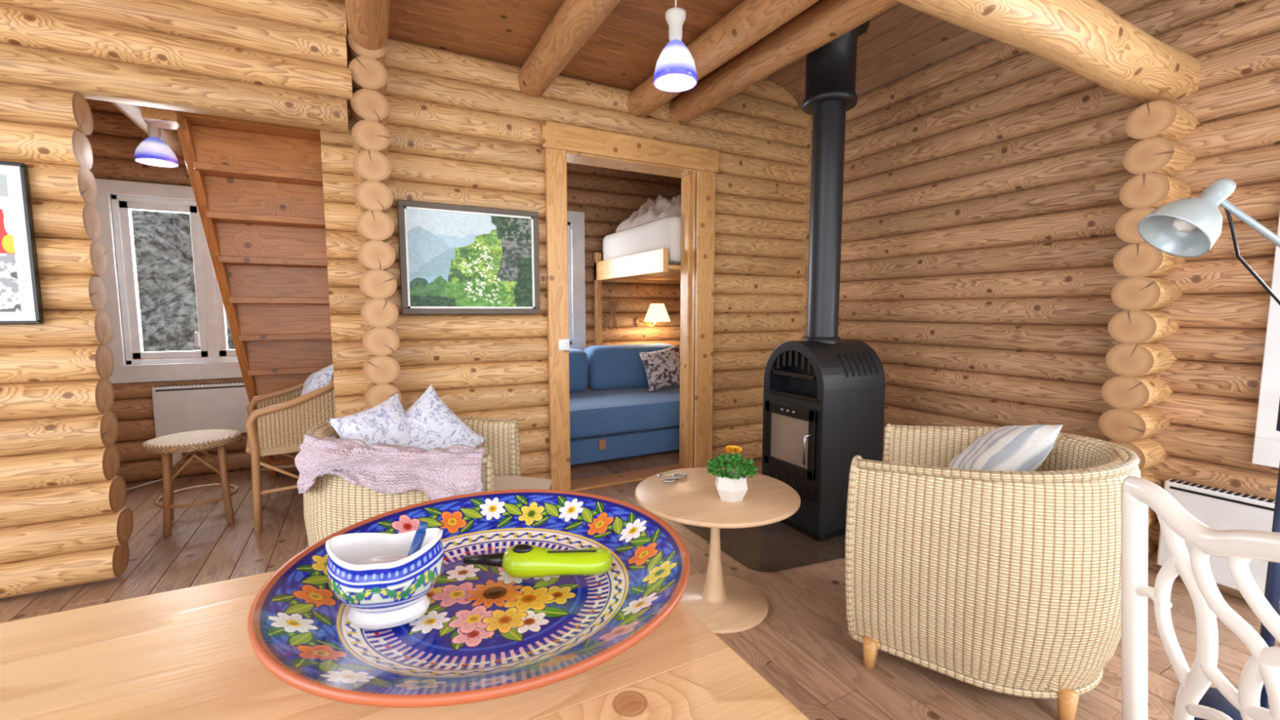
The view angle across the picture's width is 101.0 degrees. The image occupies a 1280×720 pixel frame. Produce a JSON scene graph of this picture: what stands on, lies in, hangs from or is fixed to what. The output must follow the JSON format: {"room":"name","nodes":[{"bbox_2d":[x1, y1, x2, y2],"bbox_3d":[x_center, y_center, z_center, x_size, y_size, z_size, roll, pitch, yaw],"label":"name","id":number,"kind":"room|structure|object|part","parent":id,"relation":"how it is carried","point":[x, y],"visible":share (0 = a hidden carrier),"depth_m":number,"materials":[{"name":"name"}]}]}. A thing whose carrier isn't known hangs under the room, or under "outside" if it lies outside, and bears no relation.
{"room":"traditional dwelling","nodes":[
{"label":"traditional dwelling","id":0,"kind":"room"},
{"bbox_2d":[0,0,352,598],"bbox_3d":[-2.382,-0.316,1.922,2.429,2.435,0.175,-3,6,-28],"label":"wall","id":1,"kind":"structure","parent":0,"point":[64,522],"depth_m":2.00,"materials":[{"name":"brown wood"}]},
{"bbox_2d":[0,160,44,324],"bbox_3d":[-2.414,-0.404,1.783,0.520,0.570,0.030,-3,6,-28],"label":"framed picture","id":2,"kind":"object","parent":1,"relation":"attached to","point":[20,297],"visible":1,"depth_m":1.89,"materials":[{"name":"paper print"},{"name":"glass"},{"name":"black painted wood"}]},
{"bbox_2d":[172,452,183,465],"bbox_3d":[-3.018,0.631,3.440,0.060,0.100,0.030,-3,6,-28],"label":"power socket","id":3,"kind":"object","parent":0,"point":[176,457],"depth_m":3.43,"materials":[{"name":"white plastic"}]},
{"bbox_2d":[344,0,390,50],"bbox_3d":[-0.253,-1.307,0.532,0.174,0.169,4.596,-3,6,-28],"label":"ceiling beam","id":4,"kind":"structure","parent":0,"point":[367,20],"depth_m":2.18,"materials":[{"name":"brown wood"}]},
{"bbox_2d":[347,32,401,408],"bbox_3d":[-1.604,-0.355,3.194,0.166,2.435,1.641,-3,6,-28],"label":"wall","id":5,"kind":"structure","parent":0,"point":[369,107],"depth_m":2.45,"materials":[{"name":"brown wood"}]},
{"bbox_2d":[85,98,681,483],"bbox_3d":[-1.802,-0.500,4.086,5.456,2.436,0.166,-3,6,-28],"label":"wall","id":6,"kind":"structure","parent":0,"point":[606,197],"depth_m":4.57,"materials":[{"name":"brown wood"}]},
{"bbox_2d":[110,102,184,159],"bbox_3d":[-2.555,-1.279,2.700,0.147,0.143,1.456,-3,6,-28],"label":"ceiling beam","id":7,"kind":"structure","parent":6,"relation":"attached to","point":[171,137],"depth_m":2.79,"materials":[{"name":"brown wood"}]},
{"bbox_2d":[134,118,177,167],"bbox_3d":[-2.338,-1.262,2.526,0.156,0.620,0.156,-3,6,-28],"label":"pendant lamp","id":8,"kind":"object","parent":7,"relation":"hanging from","point":[153,151],"visible":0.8,"depth_m":2.52,"materials":[{"name":"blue glass"}]},
{"bbox_3d":[-2.338,-1.011,2.550,0.156,0.116,0.156,-3,6,-28],"label":"lamp shade","id":9,"kind":"part","parent":8,"relation":"part of","materials":[{"name":"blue glass"}]},
{"bbox_2d":[94,178,242,383],"bbox_3d":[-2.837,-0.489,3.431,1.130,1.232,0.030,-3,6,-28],"label":"window frame","id":10,"kind":"structure","parent":6,"relation":"attached to","point":[122,373],"depth_m":3.26,"materials":[{"name":"white paint"}]},
{"bbox_2d":[151,382,249,437],"bbox_3d":[-2.840,0.326,3.470,0.530,0.342,0.070,-3,6,-28],"label":"heater","id":11,"kind":"object","parent":6,"relation":"attached to","point":[181,408],"visible":0.75,"depth_m":3.42,"materials":[{"name":"white paint"}]},
{"bbox_2d":[154,382,244,391],"bbox_3d":[-2.837,0.172,3.444,0.495,0.030,0.046,-3,6,-28],"label":"grille","id":12,"kind":"object","parent":11,"relation":"attached to","point":[233,386],"depth_m":3.43,"materials":[{"name":"white metal"}]},
{"bbox_2d":[567,222,571,344],"bbox_3d":[-0.957,-0.656,4.518,0.720,1.060,0.160,-3,6,-28],"label":"frame","id":13,"kind":"object","parent":6,"relation":"attached to","point":[568,223],"visible":0.08,"depth_m":4.61,"materials":[{"name":"white paint"}]},
{"bbox_2d":[567,210,586,351],"bbox_3d":[-0.930,-0.632,4.427,1.000,1.270,0.030,-3,6,-28],"label":"window frame","id":14,"kind":"structure","parent":6,"relation":"attached to","point":[576,219],"depth_m":4.61,"materials":[{"name":"white paint"}]},
{"bbox_2d":[608,301,617,328],"bbox_3d":[-0.248,-0.404,4.782,0.096,0.254,0.030,-3,6,-28],"label":"decoration","id":15,"kind":"object","parent":6,"relation":"attached to","point":[611,308],"visible":1,"depth_m":4.78,"materials":[{"name":"wood"}]},
{"bbox_2d":[635,303,670,327],"bbox_3d":[0.135,-0.405,4.831,0.240,0.217,0.330,-3,6,-28],"label":"reading lamp","id":16,"kind":"object","parent":6,"relation":"attached to","point":[655,313],"visible":1,"depth_m":4.72,"materials":[{"name":"beige fabric"}]},
{"bbox_3d":[0.057,-0.393,4.855,0.082,0.187,0.238,-5,7,-40],"label":"lamp arm","id":17,"kind":"part","parent":16,"relation":"part of","materials":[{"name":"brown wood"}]},
{"bbox_3d":[0.156,-0.430,4.788,0.240,0.160,0.240,-3,6,-28],"label":"lamp shade","id":18,"kind":"part","parent":16,"relation":"part of","materials":[{"name":"white fabric"}]},
{"bbox_2d":[320,30,813,489],"bbox_3d":[-0.122,-0.765,3.304,3.186,3.110,0.167,-3,6,-28],"label":"wall","id":19,"kind":"structure","parent":0,"point":[462,129],"depth_m":2.96,"materials":[{"name":"brown wood"}]},
{"bbox_2d":[396,199,540,314],"bbox_3d":[-0.887,-0.528,2.808,0.715,0.565,0.030,-3,6,-28],"label":"landscape painting","id":20,"kind":"object","parent":19,"relation":"attached to","point":[454,259],"visible":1,"depth_m":2.79,"materials":[{"name":"paper"}]},
{"bbox_2d":[557,338,569,350],"bbox_3d":[-0.440,-0.089,3.054,0.065,0.065,0.027,-3,6,-28],"label":"light switch","id":21,"kind":"object","parent":19,"relation":"attached to","point":[562,344],"visible":1,"depth_m":3.04,"materials":[{"name":"white paint"}]},
{"bbox_2d":[540,120,719,491],"bbox_3d":[-0.057,-0.286,3.366,1.190,2.140,0.210,-3,6,-28],"label":"door frame","id":22,"kind":"structure","parent":19,"relation":"attached to","point":[557,139],"depth_m":3.33,"materials":[{"name":"brown wood"}]},
{"bbox_2d":[517,0,620,97],"bbox_3d":[0.461,-1.343,0.907,0.176,0.168,4.596,-3,6,-28],"label":"ceiling beam","id":23,"kind":"structure","parent":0,"point":[575,21],"depth_m":2.36,"materials":[{"name":"brown wood"}]},
{"bbox_2d":[0,449,1279,719],"bbox_3d":[-0.367,0.975,1.542,5.497,0.030,6.298,-3,6,-28],"label":"floor","id":24,"kind":"structure","parent":0,"point":[803,647],"depth_m":1.98,"materials":[{"name":"brown wood"}]},
{"bbox_2d":[125,462,177,490],"bbox_3d":[-3.283,0.749,3.115,0.059,0.120,0.848,5,7,43],"label":"power cable","id":25,"kind":"object","parent":24,"relation":"on","point":[175,464],"visible":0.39,"depth_m":3.30,"materials":[{"name":"white plastic"}]},
{"bbox_2d":[140,429,242,536],"bbox_3d":[-2.303,0.621,2.745,0.400,0.453,0.400,-3,6,-28],"label":"wicker stool","id":26,"kind":"object","parent":24,"relation":"on","point":[188,442],"visible":1,"depth_m":2.67,"materials":[{"name":"wicker"}]},
{"bbox_2d":[141,106,333,476],"bbox_3d":[-2.113,-0.210,3.082,0.742,2.231,1.235,-3,6,-28],"label":"staircase","id":27,"kind":"structure","parent":24,"relation":"on","point":[257,187],"depth_m":2.82,"materials":[{"name":"brown wood"}]},
{"bbox_2d":[244,377,335,533],"bbox_3d":[-1.836,0.401,2.906,0.533,0.858,0.541,-4,7,-36],"label":"armchair","id":28,"kind":"object","parent":24,"relation":"on","point":[282,419],"visible":0.51,"depth_m":2.66,"materials":[{"name":"wicker"}]},
{"bbox_3d":[-1.826,0.240,2.898,0.510,0.420,0.501,-4,7,-36],"label":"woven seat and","id":29,"kind":"part","parent":28,"relation":"part of","materials":[{"name":"brown wicker"}]},
{"bbox_2d":[300,364,333,395],"bbox_3d":[-1.780,0.210,2.892,0.397,0.418,0.188,4,6,34],"label":"floral cushion","id":30,"kind":"object","parent":28,"relation":"on","point":[319,379],"visible":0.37,"depth_m":2.85,"materials":[{"name":"fabric"}]},
{"bbox_2d":[0,570,808,719],"bbox_3d":[-0.549,0.727,0.012,1.676,0.750,1.254,-3,6,-28],"label":"dining table","id":31,"kind":"object","parent":24,"relation":"on","point":[187,653],"visible":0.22,"depth_m":0.51,"materials":[{"name":"brown wood"}]},
{"bbox_2d":[247,488,689,707],"bbox_3d":[-0.176,0.262,0.631,0.468,0.060,0.468,-3,6,-28],"label":"platter","id":32,"kind":"object","parent":31,"relation":"on","point":[485,633],"visible":0.82,"depth_m":0.57,"materials":[{"name":"ceramic"}]},
{"bbox_2d":[325,520,444,629],"bbox_3d":[-0.278,0.230,0.581,0.118,0.101,0.083,-1,5,-10],"label":"ceramic cup","id":33,"kind":"object","parent":32,"relation":"on","point":[385,580],"visible":1,"depth_m":0.56,"materials":[{"name":"glazed ceramic"},{"name":"paint"}]},
{"bbox_2d":[462,543,613,577],"bbox_3d":[-0.128,0.251,0.665,0.188,0.043,0.047,0,5,0],"label":"gas lighter","id":34,"kind":"object","parent":32,"relation":"on","point":[521,560],"visible":1,"depth_m":0.65,"materials":[{"name":"plastic"}]},
{"bbox_2d":[303,415,552,546],"bbox_3d":[-0.782,0.574,2.006,0.852,0.682,0.703,0,5,-5],"label":"wicker armchair","id":35,"kind":"object","parent":24,"relation":"on","point":[332,504],"visible":0.27,"depth_m":1.70,"materials":[{"name":"beige wicker"}]},
{"bbox_2d":[327,392,413,446],"bbox_3d":[-0.949,0.304,1.952,0.186,0.330,0.312,3,6,30],"label":"floral cushion","id":36,"kind":"object","parent":35,"relation":"on","point":[385,423],"visible":0.62,"depth_m":1.91,"materials":[{"name":"fabric"}]},
{"bbox_2d":[294,434,484,499],"bbox_3d":[-0.807,0.362,1.765,0.608,0.253,0.384,0,5,-5],"label":"knitted blanket","id":37,"kind":"object","parent":35,"relation":"on","point":[453,470],"visible":0.95,"depth_m":1.64,"materials":[{"name":"pink fabric"}]},
{"bbox_2d":[404,384,486,450],"bbox_3d":[-0.826,0.308,2.066,0.202,0.400,0.410,4,7,36],"label":"floral cushion","id":38,"kind":"object","parent":35,"relation":"on","point":[433,424],"visible":0.44,"depth_m":2.05,"materials":[{"name":"fabric"}]},
{"bbox_2d":[493,475,552,490],"bbox_3d":[-0.696,0.553,2.011,0.680,0.151,0.560,0,5,-5],"label":"seat cushion","id":39,"kind":"object","parent":35,"relation":"on","point":[501,482],"depth_m":2.13,"materials":[{"name":"beige fabric"}]},
{"bbox_2d":[568,343,679,465],"bbox_3d":[-0.286,0.295,4.180,1.850,0.770,0.900,-3,6,-28],"label":"sofa","id":40,"kind":"object","parent":24,"relation":"on","point":[617,418],"visible":0.36,"depth_m":3.96,"materials":[{"name":"blue fabric"}]},
{"bbox_3d":[-0.281,0.388,4.180,1.850,0.215,0.880,-3,6,-28],"label":"mattress","id":41,"kind":"part","parent":40,"relation":"part of","materials":[{"name":"blue fabric"}]},
{"bbox_2d":[638,343,679,392],"bbox_3d":[0.201,0.068,4.405,0.415,0.393,0.190,-1,5,-12],"label":"patterned cushion","id":42,"kind":"object","parent":40,"relation":"on","point":[662,367],"visible":0.85,"depth_m":4.35,"materials":[{"name":"fabric"}]},
{"bbox_2d":[594,194,680,345],"bbox_3d":[0.350,-0.318,4.396,1.070,2.011,1.210,-3,6,-28],"label":"bunk bed","id":43,"kind":"object","parent":24,"relation":"on","point":[646,245],"visible":0.59,"depth_m":4.00,"materials":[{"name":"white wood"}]},
{"bbox_3d":[0.350,-0.114,4.416,1.070,1.600,1.210,-3,6,-28],"label":"bed frame","id":44,"kind":"part","parent":43,"relation":"part of","materials":[{"name":"brown wood"}]},
{"bbox_3d":[0.350,-0.900,4.342,0.970,0.340,1.190,-3,6,-28],"label":"mattress","id":45,"kind":"part","parent":43,"relation":"part of","materials":[{"name":"white fabric"}]},
{"bbox_2d":[615,194,680,232],"bbox_3d":[0.272,-1.179,4.206,0.650,0.261,0.850,-3,6,-28],"label":"duvet","id":46,"kind":"object","parent":43,"relation":"on","point":[661,208],"depth_m":3.96,"materials":[{"name":"white fabric"}]},
{"bbox_2d":[635,467,800,634],"bbox_3d":[0.281,0.701,1.975,0.600,0.434,0.600,-3,6,-28],"label":"coffee table","id":47,"kind":"object","parent":24,"relation":"on","point":[726,604],"visible":0.87,"depth_m":1.91,"materials":[{"name":"brown wood"}]},
{"bbox_2d":[657,470,686,482],"bbox_3d":[0.128,0.463,2.104,0.120,0.014,0.097,-3,6,-28],"label":"eyeglasses","id":48,"kind":"object","parent":47,"relation":"on","point":[673,477],"visible":1,"depth_m":2.09,"materials":[{"name":"metal"}]},
{"bbox_2d":[706,444,758,502],"bbox_3d":[0.324,0.403,1.865,0.182,0.180,0.191,-3,6,-28],"label":"potted plant","id":49,"kind":"object","parent":47,"relation":"on","point":[731,484],"visible":1,"depth_m":1.83,"materials":[{"name":"green plant"}]},
{"bbox_3d":[0.323,0.447,1.871,0.123,0.092,0.107,-3,6,-28],"label":"pot","id":50,"kind":"part","parent":49,"relation":"part of","materials":[{"name":"white ceramic"}]},
{"bbox_3d":[0.336,0.335,1.899,0.065,0.050,0.060,-3,6,-28],"label":"yellow flower","id":51,"kind":"part","parent":49,"relation":"part of","materials":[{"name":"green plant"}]},
{"bbox_2d":[680,521,845,572],"bbox_3d":[0.835,0.841,2.764,1.130,0.006,0.950,-3,6,-28],"label":"plate","id":52,"kind":"object","parent":24,"relation":"on","point":[778,546],"visible":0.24,"depth_m":2.45,"materials":[{"name":"brown"}]},
{"bbox_2d":[761,20,885,541],"bbox_3d":[0.924,-0.635,2.661,0.509,2.950,0.450,-3,6,-28],"label":"wood stove","id":53,"kind":"object","parent":52,"relation":"on","point":[824,393],"visible":0.94,"depth_m":2.59,"materials":[{"name":"black metal"}]},
{"bbox_3d":[0.756,0.401,2.669,0.004,0.245,0.280,-3,6,-28],"label":"door glass","id":54,"kind":"part","parent":53,"relation":"part of","materials":[{"name":"clear glass"}]},
{"bbox_3d":[0.752,0.449,2.671,0.018,0.450,0.360,-3,6,-28],"label":"door frame","id":55,"kind":"part","parent":53,"relation":"part of","materials":[{"name":"black metal"}]},
{"bbox_3d":[0.750,0.373,2.595,0.053,0.236,0.212,-3,6,-28],"label":"handle","id":56,"kind":"part","parent":53,"relation":"part of","materials":[{"name":"metal"}]},
{"bbox_2d":[844,423,1140,719],"bbox_3d":[1.094,0.591,1.672,0.706,0.709,0.703,4,6,34],"label":"wicker armchair","id":57,"kind":"object","parent":24,"relation":"on","point":[1006,582],"visible":0.96,"depth_m":1.41,"materials":[{"name":"beige wicker"}]},
{"bbox_2d":[947,424,1062,471],"bbox_3d":[1.160,0.335,1.730,0.246,0.311,0.388,1,5,8],"label":"striped cushion","id":58,"kind":"object","parent":57,"relation":"on","point":[1013,447],"visible":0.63,"depth_m":1.61,"materials":[{"name":"fabric"}]},
{"bbox_3d":[1.029,0.736,1.730,0.520,0.260,0.520,4,6,34],"label":"seat","id":59,"kind":"part","parent":57,"relation":"part of","materials":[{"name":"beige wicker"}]},
{"bbox_2d":[1098,100,1199,557],"bbox_3d":[2.142,-0.074,2.229,0.355,1.895,0.160,-3,6,-28],"label":"log wall end","id":60,"kind":"structure","parent":24,"relation":"on","point":[1158,125],"depth_m":2.13,"materials":[{"name":"brown wood"}]},
{"bbox_2d":[1120,475,1279,719],"bbox_3d":[0.889,0.617,0.518,0.485,0.876,0.500,1,5,9],"label":"dining chair","id":61,"kind":"object","parent":24,"relation":"on","point":[1239,547],"visible":1,"depth_m":0.65,"materials":[{"name":"white wood"}]},
{"bbox_2d":[1137,177,1279,719],"bbox_3d":[1.500,0.275,1.295,0.545,1.410,0.280,-1,5,-12],"label":"floor lamp","id":62,"kind":"object","parent":24,"relation":"on","point":[1184,227],"visible":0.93,"depth_m":1.27,"materials":[{"name":"pale grey-blue painted metal"},{"name":"black metal"}]},
{"bbox_3d":[1.306,-0.333,1.259,0.055,0.058,0.048,-3,6,-28],"label":"bulb glass","id":63,"kind":"part","parent":62,"relation":"part of","materials":[{"name":"white glass"}]},
{"bbox_3d":[1.558,-0.146,1.269,0.446,0.523,0.060,0,5,3],"label":"spring arm","id":64,"kind":"part","parent":62,"relation":"part of"},
{"bbox_2d":[328,0,992,108],"bbox_3d":[-0.366,-1.790,1.283,5.500,0.655,6.298,-3,6,-28],"label":"ceiling","id":65,"kind":"structure","parent":0,"point":[624,51],"depth_m":2.68,"materials":[{"name":"brown wood"}]},
{"bbox_2d":[653,0,697,92],"bbox_3d":[0.127,-1.254,1.880,0.156,0.515,0.156,-3,6,-28],"label":"pendant lamp","id":66,"kind":"object","parent":65,"relation":"hanging from","point":[675,71],"visible":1,"depth_m":1.86,"materials":[{"name":"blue glass"}]},
{"bbox_2d":[665,0,685,41],"bbox_3d":[0.127,-1.323,1.873,0.090,0.377,0.090,-3,6,-28],"label":"socket","id":67,"kind":"object","parent":66,"relation":"attached to","point":[675,17],"depth_m":1.86,"materials":[{"name":"white ceramic"}]},
{"bbox_3d":[0.127,-1.069,1.897,0.156,0.143,0.156,-3,6,-28],"label":"lamp shade","id":68,"kind":"part","parent":66,"relation":"part of","materials":[{"name":"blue glass"}]},
{"bbox_2d":[627,0,818,117],"bbox_3d":[1.052,-1.372,1.218,0.174,0.169,4.596,-3,6,-28],"label":"ceiling beam","id":69,"kind":"structure","parent":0,"point":[751,20],"depth_m":2.35,"materials":[{"name":"brown wood"}]},
{"bbox_2d":[669,0,898,125],"bbox_3d":[1.304,-1.383,1.350,0.174,0.170,4.596,-3,6,-28],"label":"ceiling beam","id":70,"kind":"structure","parent":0,"point":[827,20],"depth_m":2.48,"materials":[{"name":"brown wood"}]},
{"bbox_2d":[800,0,1279,609],"bbox_3d":[1.911,-0.401,2.848,0.167,2.571,5.706,-3,6,-28],"label":"wall","id":71,"kind":"structure","parent":0,"point":[982,206],"depth_m":2.56,"materials":[{"name":"brown wood"}]},
{"bbox_2d":[894,0,1200,103],"bbox_3d":[-0.148,-1.022,0.939,5.306,0.198,0.207,-3,6,-28],"label":"cross beam","id":72,"kind":"structure","parent":71,"relation":"attached to","point":[1086,39],"depth_m":1.72,"materials":[{"name":"brown wood"}]},
{"bbox_2d":[1156,479,1279,603],"bbox_3d":[2.424,0.713,1.702,0.070,0.362,1.100,-3,6,-28],"label":"heater","id":73,"kind":"object","parent":71,"relation":"attached to","point":[1220,509],"visible":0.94,"depth_m":2.01,"materials":[{"name":"white paint"}]},
{"bbox_2d":[1168,479,1275,511],"bbox_3d":[2.414,0.548,1.681,0.046,0.030,1.072,-3,6,-28],"label":"grille","id":74,"kind":"object","parent":73,"relation":"attached to","point":[1248,502],"depth_m":2.01,"materials":[{"name":"white metal"}]},
{"bbox_2d":[1251,212,1279,467],"bbox_3d":[2.594,-0.081,1.372,0.030,1.045,1.270,-3,6,-28],"label":"window frame","id":75,"kind":"structure","parent":71,"relation":"attached to","point":[1266,449],"depth_m":1.92,"materials":[{"name":"white paint"}]},
{"label":"outside","id":76,"kind":"structure","parent":0,"visible":0},
{"bbox_2d":[131,209,235,351],"bbox_3d":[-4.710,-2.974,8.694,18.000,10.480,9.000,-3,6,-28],"label":"window pane","id":77,"kind":"object","parent":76,"point":[163,248],"visible":0.01,"depth_m":6.24,"materials":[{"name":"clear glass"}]}
]}

